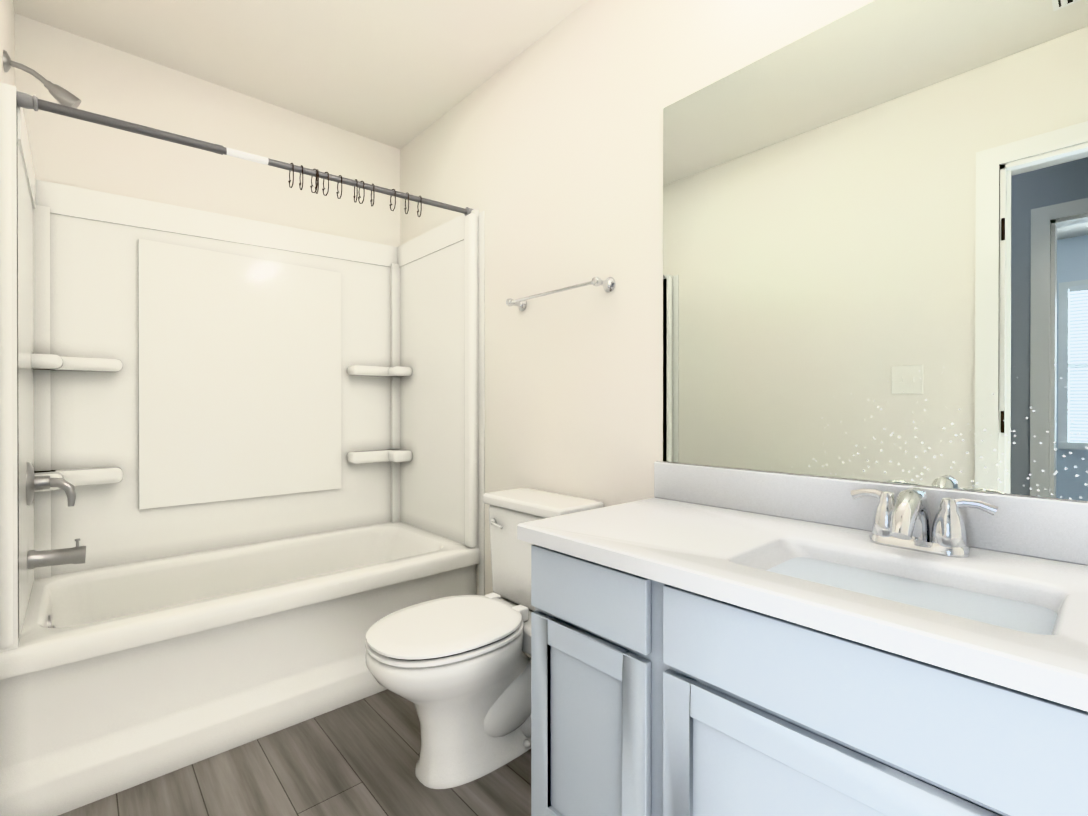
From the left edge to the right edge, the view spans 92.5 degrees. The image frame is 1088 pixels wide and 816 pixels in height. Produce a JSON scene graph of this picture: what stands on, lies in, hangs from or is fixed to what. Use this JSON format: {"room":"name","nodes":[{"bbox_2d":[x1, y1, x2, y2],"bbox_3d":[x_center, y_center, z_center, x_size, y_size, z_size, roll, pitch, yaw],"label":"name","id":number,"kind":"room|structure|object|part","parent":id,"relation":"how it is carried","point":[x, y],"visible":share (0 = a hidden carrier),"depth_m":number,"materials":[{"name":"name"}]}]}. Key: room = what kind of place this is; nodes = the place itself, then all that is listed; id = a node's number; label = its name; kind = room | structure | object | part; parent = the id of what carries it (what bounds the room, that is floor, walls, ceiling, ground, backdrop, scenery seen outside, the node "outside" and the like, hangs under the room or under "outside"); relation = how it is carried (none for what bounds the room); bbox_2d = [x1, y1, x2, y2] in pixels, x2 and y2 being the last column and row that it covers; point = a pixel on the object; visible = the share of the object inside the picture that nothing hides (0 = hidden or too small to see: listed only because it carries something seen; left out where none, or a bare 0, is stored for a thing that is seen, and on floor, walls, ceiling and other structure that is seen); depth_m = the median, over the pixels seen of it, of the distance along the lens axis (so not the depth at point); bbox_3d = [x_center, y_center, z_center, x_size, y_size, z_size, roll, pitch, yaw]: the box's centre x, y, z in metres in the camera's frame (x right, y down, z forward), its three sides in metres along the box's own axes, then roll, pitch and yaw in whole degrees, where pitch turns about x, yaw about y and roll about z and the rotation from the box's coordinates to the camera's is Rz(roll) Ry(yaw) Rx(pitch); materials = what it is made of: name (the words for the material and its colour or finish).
{"room":"bathroom","nodes":[
{"label":"bathroom","id":0,"kind":"room"},
{"bbox_2d":[0,0,14,85],"bbox_3d":[-1.231,-0.168,1.038,0.110,2.560,2.485,0,0,-42],"label":"wall","id":1,"kind":"structure","parent":0,"point":[7,28],"depth_m":1.71,"materials":[{"name":"paint"}]},
{"bbox_2d":[15,13,399,246],"bbox_3d":[-1.415,-0.173,2.468,1.744,2.560,0.110,0,0,-42],"label":"wall","id":2,"kind":"structure","parent":0,"point":[98,78],"depth_m":2.27,"materials":[{"name":"paint"}]},
{"bbox_2d":[58,689,530,815],"bbox_3d":[-0.278,1.141,1.202,1.745,0.060,3.520,0,0,-42],"label":"floor","id":3,"kind":"structure","parent":0,"point":[361,757],"depth_m":1.55,"materials":[{"name":"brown wood"}]},
{"bbox_2d":[0,50,484,815],"bbox_3d":[-1.106,-0.003,2.124,1.528,2.222,0.822,0,0,-42],"label":"tub","id":4,"kind":"object","parent":3,"relation":"on","point":[242,476],"visible":1,"depth_m":2.13,"materials":[{"name":"plastic"}]},
{"bbox_3d":[-1.593,0.479,1.706,0.141,0.084,0.060,0,0,-42],"label":"spout","id":5,"kind":"part","parent":4,"relation":"part of","materials":[{"name":"silver metal"}]},
{"bbox_2d":[365,488,603,788],"bbox_3d":[-0.206,0.717,1.694,0.737,0.795,0.424,0,0,-42],"label":"toilet","id":6,"kind":"object","parent":3,"relation":"on","point":[456,670],"visible":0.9,"depth_m":1.57,"materials":[{"name":"ceramic"}]},
{"bbox_3d":[-0.300,0.687,1.610,0.482,0.017,0.388,0,0,-42],"label":"seat","id":7,"kind":"part","parent":6,"relation":"part of","materials":[{"name":"plastic"}]},
{"bbox_3d":[-0.301,0.664,1.608,0.476,0.022,0.382,0,0,-42],"label":"lid","id":8,"kind":"part","parent":6,"relation":"part of","materials":[{"name":"plastic"}]},
{"bbox_3d":[-0.243,0.903,1.661,0.639,0.412,0.386,0,0,-42],"label":"bowl","id":9,"kind":"part","parent":6,"relation":"part of","materials":[{"name":"ceramic"}]},
{"bbox_3d":[-0.173,0.419,1.885,0.022,0.026,0.084,0,0,-42],"label":"lever","id":10,"kind":"part","parent":6,"relation":"part of","materials":[{"name":"metal"}]},
{"bbox_3d":[-0.011,0.529,1.868,0.194,0.340,0.398,0,0,-42],"label":"tank","id":11,"kind":"part","parent":6,"relation":"part of","materials":[{"name":"ceramic"}]},
{"bbox_2d":[517,461,1087,815],"bbox_3d":[0.562,0.635,0.980,0.566,0.954,1.251,0,0,-42],"label":"bathroom vanity","id":12,"kind":"object","parent":3,"relation":"on","point":[712,641],"visible":1,"depth_m":0.91,"materials":[{"name":"paint"}]},
{"bbox_2d":[517,497,1087,711],"bbox_3d":[0.562,0.346,0.979,0.566,0.132,1.251,0,0,-42],"label":"countertop","id":13,"kind":"structure","parent":12,"relation":"on","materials":[{"name":"stone"}]},
{"bbox_2d":[851,487,997,557],"bbox_3d":[0.713,0.219,1.012,0.177,0.122,0.245,0,0,-42],"label":"faucet","id":14,"kind":"object","parent":13,"relation":"on","point":[902,527],"depth_m":1.00,"materials":[{"name":"silver metal"}]},
{"bbox_2d":[13,0,586,148],"bbox_3d":[-0.277,-1.479,1.193,1.744,0.060,3.520,0,0,-42],"label":"ceiling","id":15,"kind":"structure","parent":0,"point":[398,74],"depth_m":2.08,"materials":[{"name":"paint"}]},
{"bbox_2d":[400,0,1087,656],"bbox_3d":[0.368,-0.171,1.702,0.110,2.560,3.410,0,0,-42],"label":"wall","id":16,"kind":"structure","parent":0,"point":[544,152],"depth_m":1.88,"materials":[{"name":"paint"}]},
{"bbox_2d":[17,91,473,216],"bbox_3d":[-0.873,-0.849,1.897,1.474,0.122,0.041,0,0,-42],"label":"rail","id":17,"kind":"object","parent":16,"relation":"attached to","point":[28,101],"visible":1,"depth_m":1.72,"materials":[{"name":"grey metal"}]},
{"bbox_2d":[506,276,615,310],"bbox_3d":[0.038,-0.421,1.924,0.082,0.052,0.518,0,0,-42],"label":"towel rail","id":18,"kind":"object","parent":16,"relation":"attached to","point":[608,284],"visible":1,"depth_m":1.82,"materials":[{"name":"silver metal"}]},
{"bbox_2d":[654,461,1087,565],"bbox_3d":[0.766,0.224,1.160,0.020,0.112,1.251,0,0,-42],"label":"backsplash","id":19,"kind":"structure","parent":16,"relation":"attached to","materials":[{"name":"stone"}]},
{"bbox_2d":[663,0,1087,500],"bbox_3d":[0.773,-0.379,1.162,0.005,1.091,1.207,0,0,-42],"label":"mirror","id":20,"kind":"object","parent":16,"relation":"attached to","point":[875,240],"visible":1,"depth_m":1.16,"materials":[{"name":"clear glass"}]}
]}

